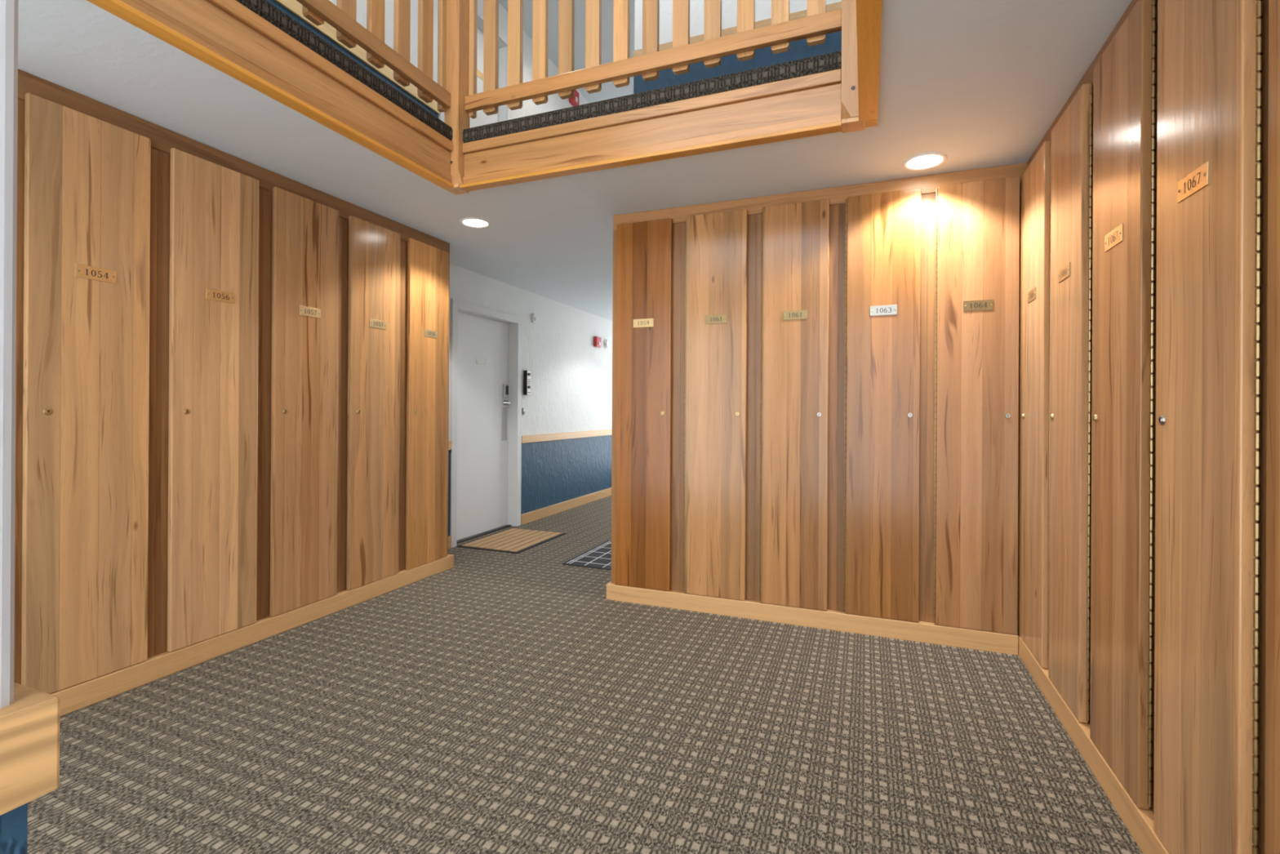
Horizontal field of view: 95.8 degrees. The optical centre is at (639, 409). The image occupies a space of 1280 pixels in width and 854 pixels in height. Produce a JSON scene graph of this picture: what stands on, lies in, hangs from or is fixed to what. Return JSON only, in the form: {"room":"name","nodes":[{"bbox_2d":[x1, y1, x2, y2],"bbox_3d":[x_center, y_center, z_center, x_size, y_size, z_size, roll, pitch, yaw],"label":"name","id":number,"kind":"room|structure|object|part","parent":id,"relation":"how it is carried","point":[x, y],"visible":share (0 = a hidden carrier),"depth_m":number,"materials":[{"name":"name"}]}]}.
{"room":"locker room","nodes":[
{"label":"locker room","id":0,"kind":"room"},
{"bbox_2d":[0,0,27,853],"bbox_3d":[-0.868,-0.025,0.086,0.288,2.380,1.038,0,0,21],"label":"wall","id":1,"kind":"structure","parent":0,"point":[13,823],"depth_m":0.51,"materials":[{"name":"white paint"}]},
{"bbox_2d":[0,682,59,815],"bbox_3d":[-0.870,0.300,0.086,0.320,0.084,1.070,0,0,21],"label":"trim","id":2,"kind":"structure","parent":1,"relation":"attached to","point":[29,726],"depth_m":0.51,"materials":[{"name":"brown wood"}]},
{"bbox_2d":[266,0,589,119],"bbox_3d":[-1.791,-2.657,4.517,0.254,2.270,9.300,0,0,21],"label":"wall","id":3,"kind":"structure","parent":0,"point":[554,102],"depth_m":4.55,"materials":[{"name":"white paint"}]},
{"bbox_2d":[274,0,439,114],"bbox_3d":[-2.482,-2.407,2.381,0.020,0.080,4.820,0,0,21],"label":"trim","id":4,"kind":"structure","parent":3,"relation":"attached to","point":[294,6],"depth_m":3.86,"materials":[{"name":"brown wood"}]},
{"bbox_2d":[439,7,511,128],"bbox_3d":[-1.492,-2.524,5.132,0.166,2.010,1.005,0,0,21],"label":"door","id":5,"kind":"structure","parent":3,"relation":"in","point":[504,113],"depth_m":5.36,"materials":[{"name":"white paint"}]},
{"bbox_3d":[-1.464,-3.049,5.252,0.002,0.060,0.130,0,0,21],"label":"number plate","id":6,"kind":"part","parent":5,"relation":"part of","materials":[{"name":"gold metal"}]},
{"bbox_2d":[568,89,579,106],"bbox_3d":[-0.759,-3.619,6.715,0.070,0.170,0.150,0,0,21],"label":"fire alarm","id":7,"kind":"object","parent":3,"relation":"attached to","point":[575,100],"visible":0.77,"depth_m":6.69,"materials":[{"name":"red plastic"}]},
{"bbox_2d":[448,263,612,536],"bbox_3d":[-1.090,-0.027,6.436,0.204,2.391,5.200,0,0,21],"label":"wall","id":8,"kind":"structure","parent":0,"point":[571,377],"depth_m":6.54,"materials":[{"name":"white paint"}]},
{"bbox_2d":[50,487,611,715],"bbox_3d":[-1.157,1.115,5.423,0.428,0.105,7.130,0,0,21],"label":"baseboard","id":9,"kind":"structure","parent":8,"relation":"attached to","point":[84,694],"depth_m":2.84,"materials":[{"name":"brown wood"}]},
{"bbox_2d":[450,298,522,547],"bbox_3d":[-1.466,0.116,5.388,0.166,2.100,1.055,0,0,21],"label":"door","id":10,"kind":"structure","parent":8,"relation":"in","point":[486,367],"depth_m":5.43,"materials":[{"name":"white paint"}]},
{"bbox_3d":[-1.483,-0.447,5.394,0.002,0.050,0.135,0,0,21],"label":"number plate","id":11,"kind":"part","parent":10,"relation":"part of","materials":[{"name":"silver metal"}]},
{"bbox_3d":[-1.346,0.142,5.752,0.003,0.330,0.090,0,0,21],"label":"latch plate","id":12,"kind":"part","parent":10,"relation":"part of","materials":[{"name":"metal"}]},
{"bbox_3d":[-1.333,-0.068,5.696,0.066,0.052,0.146,0,0,21],"label":"handle","id":13,"kind":"part","parent":10,"relation":"part of","materials":[{"name":"metal"}]},
{"bbox_2d":[523,370,530,395],"bbox_3d":[-1.152,-0.275,5.924,0.058,0.250,0.070,0,0,21],"label":"intercom panel","id":14,"kind":"object","parent":8,"relation":"attached to","point":[526,374],"visible":1,"depth_m":5.90,"materials":[{"name":"black plastic"}]},
{"bbox_3d":[-1.136,-0.275,5.918,0.003,0.244,0.066,0,0,21],"label":"plate","id":15,"kind":"part","parent":14,"relation":"part of","materials":[{"name":"silver metal"}]},
{"bbox_2d":[448,429,612,449],"bbox_3d":[-0.906,0.305,6.615,0.020,0.077,4.730,0,0,21],"label":"trim","id":16,"kind":"structure","parent":8,"relation":"attached to","point":[558,436],"depth_m":6.61,"materials":[{"name":"brown wood"}]},
{"bbox_2d":[531,313,535,323],"bbox_3d":[-1.112,-0.957,6.055,0.030,0.100,0.044,0,0,21],"label":"sensor","id":17,"kind":"object","parent":8,"relation":"attached to","point":[533,315],"visible":1,"depth_m":6.04,"materials":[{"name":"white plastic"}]},
{"bbox_2d":[593,336,601,347],"bbox_3d":[-0.544,-0.872,7.471,0.060,0.130,0.140,0,0,21],"label":"fire alarm","id":18,"kind":"object","parent":8,"relation":"attached to","point":[597,340],"visible":1,"depth_m":7.42,"materials":[{"name":"red plastic"}]},
{"bbox_2d":[603,338,609,349],"bbox_3d":[-0.443,-0.881,7.764,0.036,0.136,0.136,0,0,21],"label":"smoke detector","id":19,"kind":"object","parent":8,"relation":"attached to","point":[606,344],"visible":1,"depth_m":7.73,"materials":[{"name":"white plastic"}]},
{"bbox_2d":[498,0,635,102],"bbox_3d":[0.287,-3.830,3.710,4.800,0.100,9.300,0,0,21],"label":"wall","id":20,"kind":"structure","parent":0,"point":[608,91],"depth_m":5.84,"materials":[{"name":"paint"}]},
{"bbox_2d":[17,0,1132,320],"bbox_3d":[0.273,-1.343,3.708,4.800,0.275,9.300,0,0,21],"label":"ceiling","id":21,"kind":"structure","parent":0,"point":[979,84],"depth_m":2.51,"materials":[{"name":"paint"}]},
{"bbox_2d":[86,0,453,189],"bbox_3d":[-1.666,-1.362,1.480,0.066,0.331,3.539,0,0,21],"label":"trim","id":22,"kind":"structure","parent":21,"relation":"attached to","point":[255,43],"depth_m":2.27,"materials":[{"name":"wood"}]},
{"bbox_3d":[-1.666,-1.415,1.472,0.049,0.052,3.524,0,0,21],"label":"cap rail","id":23,"kind":"part","parent":22,"relation":"part of","materials":[{"name":"brown wood"}]},
{"bbox_2d":[459,217,490,227],"bbox_3d":[-1.077,-1.220,3.788,0.196,0.006,0.196,0,0,21],"label":"recessed light","id":24,"kind":"object","parent":21,"relation":"in","point":[469,222],"visible":1,"depth_m":3.78,"materials":[{"name":"white glass"}]},
{"bbox_2d":[448,50,877,193],"bbox_3d":[-0.032,-1.351,2.775,2.170,0.331,0.060,0,0,21],"label":"trim","id":25,"kind":"structure","parent":21,"relation":"attached to","point":[802,98],"depth_m":2.71,"materials":[{"name":"wood"}]},
{"bbox_3d":[-0.052,-1.405,2.784,1.933,0.052,0.034,0,0,21],"label":"cap rail","id":26,"kind":"part","parent":25,"relation":"part of","materials":[{"name":"brown wood"}]},
{"bbox_2d":[856,0,882,120],"bbox_3d":[0.291,-1.351,0.717,0.072,0.331,3.539,0,0,21],"label":"trim","id":27,"kind":"structure","parent":21,"relation":"attached to","point":[868,12],"depth_m":1.93,"materials":[{"name":"wood"}]},
{"bbox_2d":[902,152,947,170],"bbox_3d":[1.374,-1.196,2.795,0.196,0.006,0.196,0,0,21],"label":"recessed light","id":28,"kind":"object","parent":21,"relation":"in","point":[925,161],"visible":1,"depth_m":2.79,"materials":[{"name":"white glass"}]},
{"bbox_2d":[27,495,1143,853],"bbox_3d":[0.258,1.234,3.706,4.800,0.120,9.300,0,0,21],"label":"floor","id":29,"kind":"structure","parent":0,"point":[491,702],"depth_m":2.05,"materials":[{"name":"carpet"}]},
{"bbox_2d":[13,93,157,693],"bbox_3d":[-2.321,-0.030,2.327,0.367,2.378,0.499,0,0,21],"label":"locker","id":30,"kind":"object","parent":29,"relation":"on","point":[85,500],"visible":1,"depth_m":2.25,"materials":[{"name":"brown wood"}]},
{"bbox_3d":[-2.144,-0.535,2.282,0.002,0.050,0.130,0,0,21],"label":"number plate","id":31,"kind":"part","parent":30,"relation":"part of","materials":[{"name":"gold metal"}]},
{"bbox_2d":[17,69,449,555],"bbox_3d":[-1.845,-0.081,3.150,0.009,2.294,2.388,0,0,21],"label":"trim","id":32,"kind":"structure","parent":30,"relation":"attached to","point":[163,140],"depth_m":2.68,"materials":[{"name":"brown wood"}]},
{"bbox_2d":[154,147,262,655],"bbox_3d":[-2.144,-0.029,2.779,0.367,2.378,0.470,0,0,21],"label":"locker","id":33,"kind":"object","parent":29,"relation":"on","point":[210,245],"visible":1,"depth_m":2.67,"materials":[{"name":"brown wood"}]},
{"bbox_3d":[-1.972,-0.534,2.722,0.002,0.050,0.130,0,0,21],"label":"number plate","id":34,"kind":"part","parent":33,"relation":"part of","materials":[{"name":"gold metal"}]},
{"bbox_2d":[259,186,341,619],"bbox_3d":[-1.973,-0.028,3.218,0.367,2.378,0.471,0,0,21],"label":"locker","id":35,"kind":"object","parent":29,"relation":"on","point":[301,304],"visible":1,"depth_m":3.10,"materials":[{"name":"brown wood"}]},
{"bbox_3d":[-1.801,-0.533,3.161,0.002,0.050,0.130,0,0,21],"label":"number plate","id":36,"kind":"part","parent":35,"relation":"part of","materials":[{"name":"gold metal"}]},
{"bbox_2d":[338,215,401,591],"bbox_3d":[-1.802,-0.026,3.658,0.367,2.378,0.471,0,0,21],"label":"locker","id":37,"kind":"object","parent":29,"relation":"on","point":[371,253],"visible":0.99,"depth_m":3.54,"materials":[{"name":"brown wood"}]},
{"bbox_3d":[-1.630,-0.531,3.601,0.002,0.050,0.130,0,0,21],"label":"number plate","id":38,"kind":"part","parent":37,"relation":"part of","materials":[{"name":"gold metal"}]},
{"bbox_2d":[400,238,448,571],"bbox_3d":[-1.636,-0.025,4.082,0.367,2.378,0.437,0,0,21],"label":"locker","id":39,"kind":"object","parent":29,"relation":"on","point":[424,308],"visible":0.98,"depth_m":3.98,"materials":[{"name":"brown wood"}]},
{"bbox_3d":[-1.505,-0.026,4.029,0.003,2.190,0.434,0,0,21],"label":"frame","id":40,"kind":"part","parent":39,"relation":"part of","materials":[{"name":"brown wood"}]},
{"bbox_3d":[-1.458,-0.530,4.040,0.002,0.050,0.130,0,0,21],"label":"number plate","id":41,"kind":"part","parent":39,"relation":"part of","materials":[{"name":"gold metal"}]},
{"bbox_2d":[456,528,566,553],"bbox_3d":[-1.126,1.161,5.180,0.610,0.012,0.820,0,0,21],"label":"doormat","id":42,"kind":"object","parent":29,"relation":"on","point":[514,540],"visible":1,"depth_m":5.10,"materials":[{"name":"beige fabric"}]},
{"bbox_2d":[562,540,611,569],"bbox_3d":[-0.129,1.168,4.641,0.660,0.009,0.840,0,0,21],"label":"doormat","id":43,"kind":"object","parent":29,"relation":"on","point":[599,557],"visible":0.39,"depth_m":4.51,"materials":[{"name":"black rubber"}]},
{"bbox_2d":[614,217,681,591],"bbox_3d":[0.099,-0.015,3.649,0.412,2.378,0.367,0,0,21],"label":"locker","id":44,"kind":"object","parent":29,"relation":"on","point":[648,387],"visible":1,"depth_m":3.48,"materials":[{"name":"brown wood"}]},
{"bbox_2d":[611,230,617,582],"bbox_3d":[-0.160,-0.018,3.595,0.028,2.190,0.009,0,0,21],"label":"trim","id":45,"kind":"structure","parent":44,"relation":"attached to","point":[615,232],"depth_m":3.59,"materials":[{"name":"brown wood"}]},
{"bbox_3d":[0.020,-0.522,3.490,0.130,0.050,0.002,0,0,21],"label":"number plate","id":46,"kind":"part","parent":44,"relation":"part of","materials":[{"name":"gold metal"}]},
{"bbox_3d":[0.048,-0.017,3.517,0.412,2.190,0.003,0,0,21],"label":"frame","id":47,"kind":"part","parent":44,"relation":"part of","materials":[{"name":"brown wood"}]},
{"bbox_2d":[679,208,755,600],"bbox_3d":[0.498,-0.013,3.494,0.442,2.378,0.367,0,0,21],"label":"locker","id":48,"kind":"object","parent":29,"relation":"on","point":[718,250],"visible":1,"depth_m":3.32,"materials":[{"name":"brown wood"}]},
{"bbox_3d":[0.437,-0.520,3.327,0.130,0.050,0.002,0,0,21],"label":"number plate","id":49,"kind":"part","parent":48,"relation":"part of","materials":[{"name":"gold metal"}]},
{"bbox_2d":[613,162,1026,230],"bbox_3d":[0.858,-1.155,3.201,2.200,0.093,0.009,0,0,21],"label":"trim","id":50,"kind":"structure","parent":48,"relation":"attached to","point":[927,184],"depth_m":3.13,"materials":[{"name":"brown wood"}]},
{"bbox_2d":[754,199,839,610],"bbox_3d":[0.911,-0.011,3.332,0.444,2.378,0.367,0,0,21],"label":"locker","id":51,"kind":"object","parent":29,"relation":"on","point":[797,244],"visible":1,"depth_m":3.16,"materials":[{"name":"brown wood"}]},
{"bbox_3d":[0.850,-0.518,3.166,0.130,0.050,0.002,0,0,21],"label":"number plate","id":52,"kind":"part","parent":51,"relation":"part of","materials":[{"name":"gold metal"}]},
{"bbox_2d":[606,581,1018,655],"bbox_3d":[0.890,1.130,3.393,2.178,0.095,0.464,0,0,21],"label":"baseboard","id":53,"kind":"structure","parent":29,"relation":"on","point":[921,631],"depth_m":3.11,"materials":[{"name":"brown wood"}]},
{"bbox_2d":[836,187,927,622],"bbox_3d":[1.319,-0.009,3.173,0.429,2.378,0.367,0,0,21],"label":"locker","id":54,"kind":"object","parent":29,"relation":"on","point":[882,269],"visible":1,"depth_m":3.00,"materials":[{"name":"brown wood"}]},
{"bbox_3d":[1.265,-0.515,3.005,0.130,0.050,0.002,0,0,21],"label":"number plate","id":55,"kind":"part","parent":54,"relation":"part of","materials":[{"name":"silver metal"}]},
{"bbox_2d":[925,176,1019,634],"bbox_3d":[1.707,-0.007,3.022,0.402,2.378,0.367,0,0,21],"label":"locker","id":56,"kind":"object","parent":29,"relation":"on","point":[973,228],"visible":1,"depth_m":2.86,"materials":[{"name":"brown wood"}]},
{"bbox_3d":[1.655,-0.009,2.890,0.402,2.190,0.003,0,0,21],"label":"frame","id":57,"kind":"part","parent":56,"relation":"part of","materials":[{"name":"brown wood"}]},
{"bbox_3d":[1.665,-0.513,2.848,0.130,0.050,0.002,0,0,21],"label":"number plate","id":58,"kind":"part","parent":56,"relation":"part of","materials":[{"name":"gold metal"}]},
{"bbox_2d":[1017,179,1022,636],"bbox_3d":[1.848,-0.007,2.788,0.030,2.190,0.054,0,0,21],"label":"trim","id":59,"kind":"structure","parent":56,"relation":"attached to","point":[1021,181],"depth_m":2.79,"materials":[{"name":"brown wood"}]},
{"bbox_2d":[1020,140,1051,668],"bbox_3d":[1.917,-0.006,2.519,0.367,2.378,0.429,0,0,21],"label":"locker","id":60,"kind":"object","parent":29,"relation":"on","point":[1037,178],"visible":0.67,"depth_m":2.52,"materials":[{"name":"brown wood"}]},
{"bbox_3d":[1.759,-0.513,2.599,0.002,0.050,0.130,0,0,21],"label":"number plate","id":61,"kind":"part","parent":60,"relation":"part of","materials":[{"name":"gold metal"}]},
{"bbox_2d":[1048,83,1093,723],"bbox_3d":[1.754,-0.007,2.102,0.367,2.378,0.465,0,0,21],"label":"locker","id":62,"kind":"object","parent":29,"relation":"on","point":[1072,136],"visible":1,"depth_m":2.09,"materials":[{"name":"brown wood"}]},
{"bbox_3d":[1.594,-0.514,2.175,0.002,0.050,0.130,0,0,21],"label":"number plate","id":63,"kind":"part","parent":62,"relation":"part of","materials":[{"name":"gold metal"}]},
{"bbox_3d":[1.622,-0.009,2.153,0.003,2.190,0.465,0,0,21],"label":"frame","id":64,"kind":"part","parent":62,"relation":"part of","materials":[{"name":"brown wood"}]},
{"bbox_2d":[1018,635,1169,853],"bbox_3d":[1.425,1.132,1.714,0.038,0.095,2.276,0,0,21],"label":"baseboard","id":65,"kind":"structure","parent":29,"relation":"on","point":[1139,821],"depth_m":1.82,"materials":[{"name":"brown wood"}]},
{"bbox_2d":[1089,0,1157,811],"bbox_3d":[1.587,-0.009,1.675,0.367,2.378,0.451,0,0,21],"label":"locker","id":66,"kind":"object","parent":29,"relation":"on","point":[1125,77],"visible":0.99,"depth_m":1.66,"materials":[{"name":"brown wood"}]},
{"bbox_3d":[1.425,-0.515,1.741,0.002,0.050,0.130,0,0,21],"label":"number plate","id":67,"kind":"part","parent":66,"relation":"part of","materials":[{"name":"gold metal"}]},
{"bbox_3d":[1.456,-0.011,1.726,0.003,2.190,0.451,0,0,21],"label":"frame","id":68,"kind":"part","parent":66,"relation":"part of","materials":[{"name":"brown wood"}]},
{"bbox_2d":[1153,0,1268,853],"bbox_3d":[1.425,-0.010,1.258,0.367,2.378,0.441,0,0,21],"label":"locker","id":69,"kind":"object","parent":29,"relation":"on","point":[1211,477],"visible":1,"depth_m":1.25,"materials":[{"name":"brown wood"}]},
{"bbox_3d":[1.261,-0.517,1.321,0.002,0.050,0.130,0,1,21],"label":"number plate","id":70,"kind":"part","parent":69,"relation":"part of","materials":[{"name":"gold metal"}]},
{"bbox_3d":[1.294,-0.012,1.310,0.003,2.190,0.441,0,0,21],"label":"frame","id":71,"kind":"part","parent":69,"relation":"part of","materials":[{"name":"brown wood"}]},
{"bbox_2d":[1264,0,1279,853],"bbox_3d":[1.260,-0.011,0.826,0.360,2.378,0.484,0,0,21],"label":"locker","id":72,"kind":"object","parent":29,"relation":"on","point":[1272,825],"visible":1,"depth_m":1.05,"materials":[{"name":"brown wood"}]},
{"bbox_2d":[633,0,841,93],"bbox_3d":[2.082,-2.634,5.543,2.774,2.270,4.574,0,0,21],"label":"wall","id":73,"kind":"structure","parent":0,"point":[798,50],"depth_m":3.69,"materials":[{"name":"white paint"}]},
{"bbox_2d":[632,1,841,57],"bbox_3d":[1.247,-2.372,3.406,2.774,0.080,0.019,0,0,21],"label":"trim","id":74,"kind":"structure","parent":73,"relation":"attached to","point":[837,6],"depth_m":3.60,"materials":[{"name":"brown wood"}]},
{"bbox_3d":[0.273,-1.496,3.708,4.800,0.029,9.300,0,0,21],"label":"floor","id":75,"kind":"structure","parent":0,"visible":0},
{"bbox_2d":[444,0,469,195],"bbox_3d":[-0.994,-1.903,3.154,0.113,1.425,0.113,0,0,21],"label":"newel post","id":76,"kind":"object","parent":75,"relation":"on","point":[457,25],"visible":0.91,"depth_m":3.11,"materials":[{"name":"brown wood"}]},
{"bbox_2d":[296,0,450,112],"bbox_3d":[-1.685,-2.059,1.481,0.090,0.898,3.524,0,0,21],"label":"balcony railing","id":77,"kind":"object","parent":76,"relation":"attached to","point":[342,16],"visible":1,"depth_m":2.81,"materials":[{"name":"brown wood"}]},
{"bbox_2d":[464,0,841,119],"bbox_3d":[-0.036,-2.049,2.817,1.933,0.898,0.090,0,0,21],"label":"balcony railing","id":78,"kind":"object","parent":76,"relation":"attached to","point":[818,23],"visible":0.88,"depth_m":2.85,"materials":[{"name":"brown wood"}]},
{"bbox_2d":[840,0,865,133],"bbox_3d":[0.895,-1.893,2.417,0.112,1.425,0.113,0,0,21],"label":"newel post","id":79,"kind":"object","parent":75,"relation":"on","point":[850,122],"visible":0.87,"depth_m":2.38,"materials":[{"name":"brown wood"}]},
{"bbox_3d":[1.398,-0.011,0.813,0.586,2.380,4.730,0,0,21],"label":"wall","id":80,"kind":"structure","parent":0,"visible":0},
{"bbox_2d":[1026,0,1156,167],"bbox_3d":[1.458,-1.153,1.724,0.009,0.093,2.306,0,0,21],"label":"trim","id":81,"kind":"structure","parent":80,"relation":"attached to","point":[1087,77],"depth_m":2.03,"materials":[{"name":"brown wood"}]}
]}

